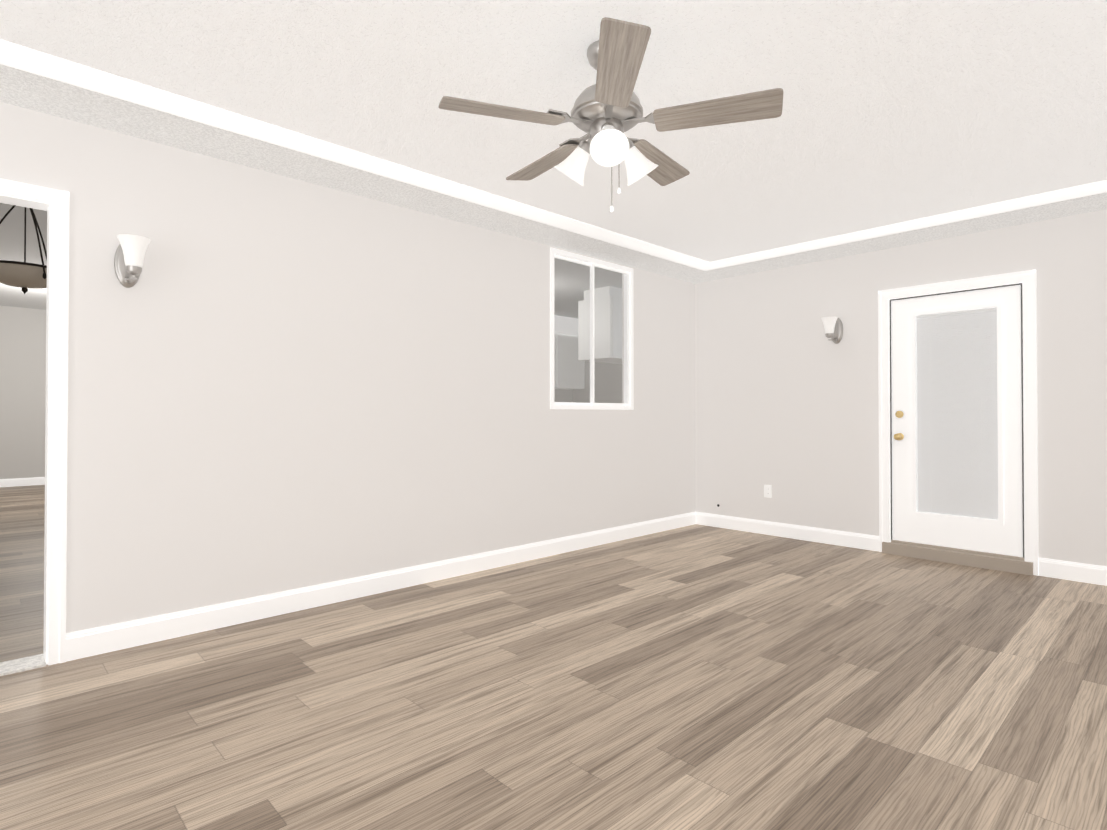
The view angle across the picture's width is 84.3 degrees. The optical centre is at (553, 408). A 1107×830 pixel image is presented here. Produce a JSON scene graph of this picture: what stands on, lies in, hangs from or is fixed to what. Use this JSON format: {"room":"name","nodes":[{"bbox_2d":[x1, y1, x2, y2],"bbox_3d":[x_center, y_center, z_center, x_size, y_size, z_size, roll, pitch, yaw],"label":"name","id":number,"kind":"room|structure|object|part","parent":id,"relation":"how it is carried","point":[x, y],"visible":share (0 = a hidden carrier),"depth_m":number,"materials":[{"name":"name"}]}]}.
{"room":"empty living room","nodes":[
{"label":"empty living room","id":0,"kind":"room"},
{"bbox_2d":[0,306,45,478],"bbox_3d":[-6.789,-0.294,10.856,9.020,3.000,0.120,1,-1,-44],"label":"wall","id":1,"kind":"structure","parent":0,"point":[22,385],"depth_m":9.44,"materials":[{"name":"grey paint"}]},
{"bbox_2d":[0,477,44,486],"bbox_3d":[-8.324,1.130,9.285,4.410,0.120,0.016,1,-1,-44],"label":"baseboard","id":2,"kind":"structure","parent":1,"relation":"attached to","point":[36,480],"depth_m":9.42,"materials":[{"name":"white wood"}]},
{"bbox_2d":[0,203,621,317],"bbox_3d":[-3.643,-1.512,7.651,8.900,0.250,8.880,1,-1,-44],"label":"ceiling","id":3,"kind":"structure","parent":0,"point":[12,236],"depth_m":6.43,"materials":[{"name":"grey paint"}]},
{"bbox_2d":[0,205,46,293],"bbox_3d":[-3.859,-1.220,4.458,0.550,0.780,0.538,1,-1,-44],"label":"dining chandelier","id":4,"kind":"object","parent":3,"relation":"hanging from","point":[24,275],"visible":0.65,"depth_m":4.35,"materials":[{"name":"grey metal"}]},
{"bbox_2d":[0,102,695,632],"bbox_3d":[-1.186,-0.177,3.762,7.353,2.620,0.120,1,-1,-44],"label":"wall","id":5,"kind":"structure","parent":0,"point":[276,382],"depth_m":3.46,"materials":[{"name":"white paint"}]},
{"bbox_2d":[0,654,45,675],"bbox_3d":[-2.574,1.115,2.427,0.856,0.010,0.160,1,-1,-44],"label":"sill","id":6,"kind":"structure","parent":5,"relation":"attached to","point":[21,664],"depth_m":2.66,"materials":[{"name":"stone"}]},
{"bbox_2d":[0,178,68,664],"bbox_3d":[-2.574,0.075,2.437,0.988,2.089,0.164,1,-1,-44],"label":"door frame","id":7,"kind":"structure","parent":5,"relation":"attached to","point":[54,203],"depth_m":2.70,"materials":[{"name":"white wood"}]},
{"bbox_2d":[114,234,150,287],"bbox_3d":[-1.941,-0.684,2.817,0.128,0.222,0.214,1,-1,-44],"label":"sconce","id":8,"kind":"object","parent":5,"relation":"attached to","point":[129,256],"visible":1,"depth_m":2.77,"materials":[{"name":"white glass"}]},
{"bbox_2d":[66,512,695,661],"bbox_3d":[-0.367,1.080,4.435,4.979,0.120,0.016,1,-1,-44],"label":"baseboard","id":9,"kind":"structure","parent":5,"relation":"attached to","point":[103,639],"depth_m":3.51,"materials":[{"name":"white wood"}]},
{"bbox_2d":[550,248,632,409],"bbox_3d":[0.322,-0.625,5.156,1.013,1.263,0.088,1,-1,-44],"label":"window","id":10,"kind":"structure","parent":5,"relation":"in","point":[627,272],"depth_m":5.15,"materials":[{"name":"white"}]},
{"bbox_2d":[0,485,1106,829],"bbox_3d":[-2.300,1.182,6.126,9.020,0.050,13.140,1,-1,-44],"label":"floor","id":11,"kind":"structure","parent":0,"point":[696,676],"depth_m":2.32,"materials":[{"name":"brown wood"}]},
{"bbox_2d":[0,0,1106,261],"bbox_3d":[0.200,-1.402,2.318,6.233,0.080,3.020,1,-1,-44],"label":"ceiling","id":12,"kind":"structure","parent":0,"point":[900,110],"depth_m":2.58,"materials":[{"name":"white paint"}]},
{"bbox_2d":[439,17,782,211],"bbox_3d":[0.198,-1.060,2.355,1.216,0.602,1.206,1,-1,-44],"label":"ceiling fan","id":13,"kind":"object","parent":12,"relation":"hanging from","point":[607,111],"visible":1,"depth_m":2.21,"materials":[{"name":"brown wood"}]},
{"bbox_3d":[-0.182,-1.066,2.199,0.446,0.036,0.142,0,-1,-18],"label":"blade","id":14,"kind":"part","parent":13,"relation":"part of","materials":[{"name":"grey wood"}]},
{"bbox_3d":[-0.036,-1.061,2.651,0.142,0.036,0.446,0,-1,-36],"label":"blade","id":15,"kind":"part","parent":13,"relation":"part of","materials":[{"name":"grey wood"}]},
{"bbox_3d":[0.203,-1.069,1.920,0.142,0.036,0.446,0,-1,0],"label":"blade","id":16,"kind":"part","parent":13,"relation":"part of","materials":[{"name":"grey wood"}]},
{"bbox_3d":[0.439,-1.061,2.652,0.142,0.036,0.446,0,-1,36],"label":"blade","id":17,"kind":"part","parent":13,"relation":"part of","materials":[{"name":"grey wood"}]},
{"bbox_3d":[0.587,-1.066,2.200,0.446,0.036,0.142,0,-1,18],"label":"blade","id":18,"kind":"part","parent":13,"relation":"part of","materials":[{"name":"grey wood"}]},
{"bbox_2d":[0,64,1106,283],"bbox_3d":[0.200,-1.364,2.318,7.113,0.125,3.900,1,-1,-44],"label":"ceiling","id":19,"kind":"structure","parent":0,"point":[34,92],"depth_m":3.63,"materials":[{"name":"white paint"}]},
{"bbox_2d":[0,39,711,270],"bbox_3d":[-0.876,-1.340,3.448,6.453,0.061,0.120,1,-1,-44],"label":"trim","id":20,"kind":"structure","parent":19,"relation":"attached to","point":[78,75],"depth_m":3.01,"materials":[{"name":"white wood"}]},
{"bbox_2d":[712,180,1106,268],"bbox_3d":[2.492,-1.329,4.501,0.120,0.061,3.000,1,-1,-44],"label":"trim","id":21,"kind":"structure","parent":19,"relation":"attached to","point":[1101,186],"depth_m":4.32,"materials":[{"name":"white wood"}]},
{"bbox_2d":[554,389,572,401],"bbox_3d":[-1.222,-0.319,8.410,4.330,3.000,0.100,1,-1,-44],"label":"wall","id":22,"kind":"structure","parent":0,"point":[560,398],"depth_m":9.65,"materials":[{"name":"grey paint"}]},
{"bbox_2d":[554,315,561,386],"bbox_3d":[-0.275,-0.844,8.965,0.600,1.060,0.390,1,-1,-44],"label":"upper cabinet","id":23,"kind":"object","parent":22,"relation":"attached to","point":[557,320],"depth_m":9.06,"materials":[{"name":"white wood"}]},
{"bbox_2d":[554,316,584,388],"bbox_3d":[0.159,-0.839,9.379,0.600,1.060,0.390,1,-1,-44],"label":"upper cabinet","id":24,"kind":"object","parent":22,"relation":"attached to","point":[572,365],"depth_m":9.25,"materials":[{"name":"white wood"}]},
{"bbox_2d":[573,361,621,409],"bbox_3d":[1.482,-0.317,8.637,0.100,3.000,3.260,1,-1,-44],"label":"wall","id":25,"kind":"structure","parent":0,"point":[607,387],"depth_m":9.32,"materials":[{"name":"grey paint"}]},
{"bbox_2d":[578,286,621,363],"bbox_3d":[0.682,-0.981,7.251,0.580,0.820,0.516,1,-1,-44],"label":"upper cabinet","id":26,"kind":"object","parent":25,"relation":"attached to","point":[601,333],"depth_m":6.99,"materials":[{"name":"white wood"}]},
{"bbox_2d":[695,209,1106,566],"bbox_3d":[2.860,-0.167,4.756,0.120,2.620,4.020,1,-1,-44],"label":"wall","id":27,"kind":"structure","parent":0,"point":[786,399],"depth_m":5.08,"materials":[{"name":"white paint"}]},
{"bbox_2d":[764,485,771,497],"bbox_3d":[1.961,0.756,5.598,0.008,0.114,0.070,1,-1,-44],"label":"electrical outlet","id":28,"kind":"object","parent":27,"relation":"attached to","point":[768,491],"visible":1,"depth_m":5.59,"materials":[{"name":"white plastic"}]},
{"bbox_2d":[696,512,878,550],"bbox_3d":[2.031,1.091,5.517,0.016,0.120,1.696,1,-1,-44],"label":"baseboard","id":29,"kind":"structure","parent":27,"relation":"attached to","point":[841,538],"depth_m":5.41,"materials":[{"name":"white wood"}]},
{"bbox_2d":[821,317,842,343],"bbox_3d":[2.315,-0.659,5.092,0.214,0.222,0.128,1,-1,-44],"label":"sconce","id":30,"kind":"object","parent":27,"relation":"attached to","point":[833,326],"visible":1,"depth_m":5.06,"materials":[{"name":"white glass"}]},
{"bbox_2d":[882,283,1032,575],"bbox_3d":[2.984,0.133,4.567,0.158,2.018,0.950,1,-1,-44],"label":"back door","id":31,"kind":"structure","parent":27,"relation":"in","point":[956,437],"depth_m":4.54,"materials":[{"name":"white wood"}]},
{"bbox_2d":[878,270,1038,575],"bbox_3d":[3.004,0.097,4.587,0.142,2.089,1.004,1,-1,-44],"label":"door frame","id":32,"kind":"structure","parent":27,"relation":"attached to","point":[1027,279],"depth_m":4.30,"materials":[{"name":"white wood"}]},
{"bbox_2d":[1039,558,1106,585],"bbox_3d":[3.702,1.073,3.761,0.016,0.120,1.136,1,-1,-44],"label":"baseboard","id":33,"kind":"structure","parent":27,"relation":"attached to","point":[1073,571],"depth_m":4.03,"materials":[{"name":"white wood"}]}
]}

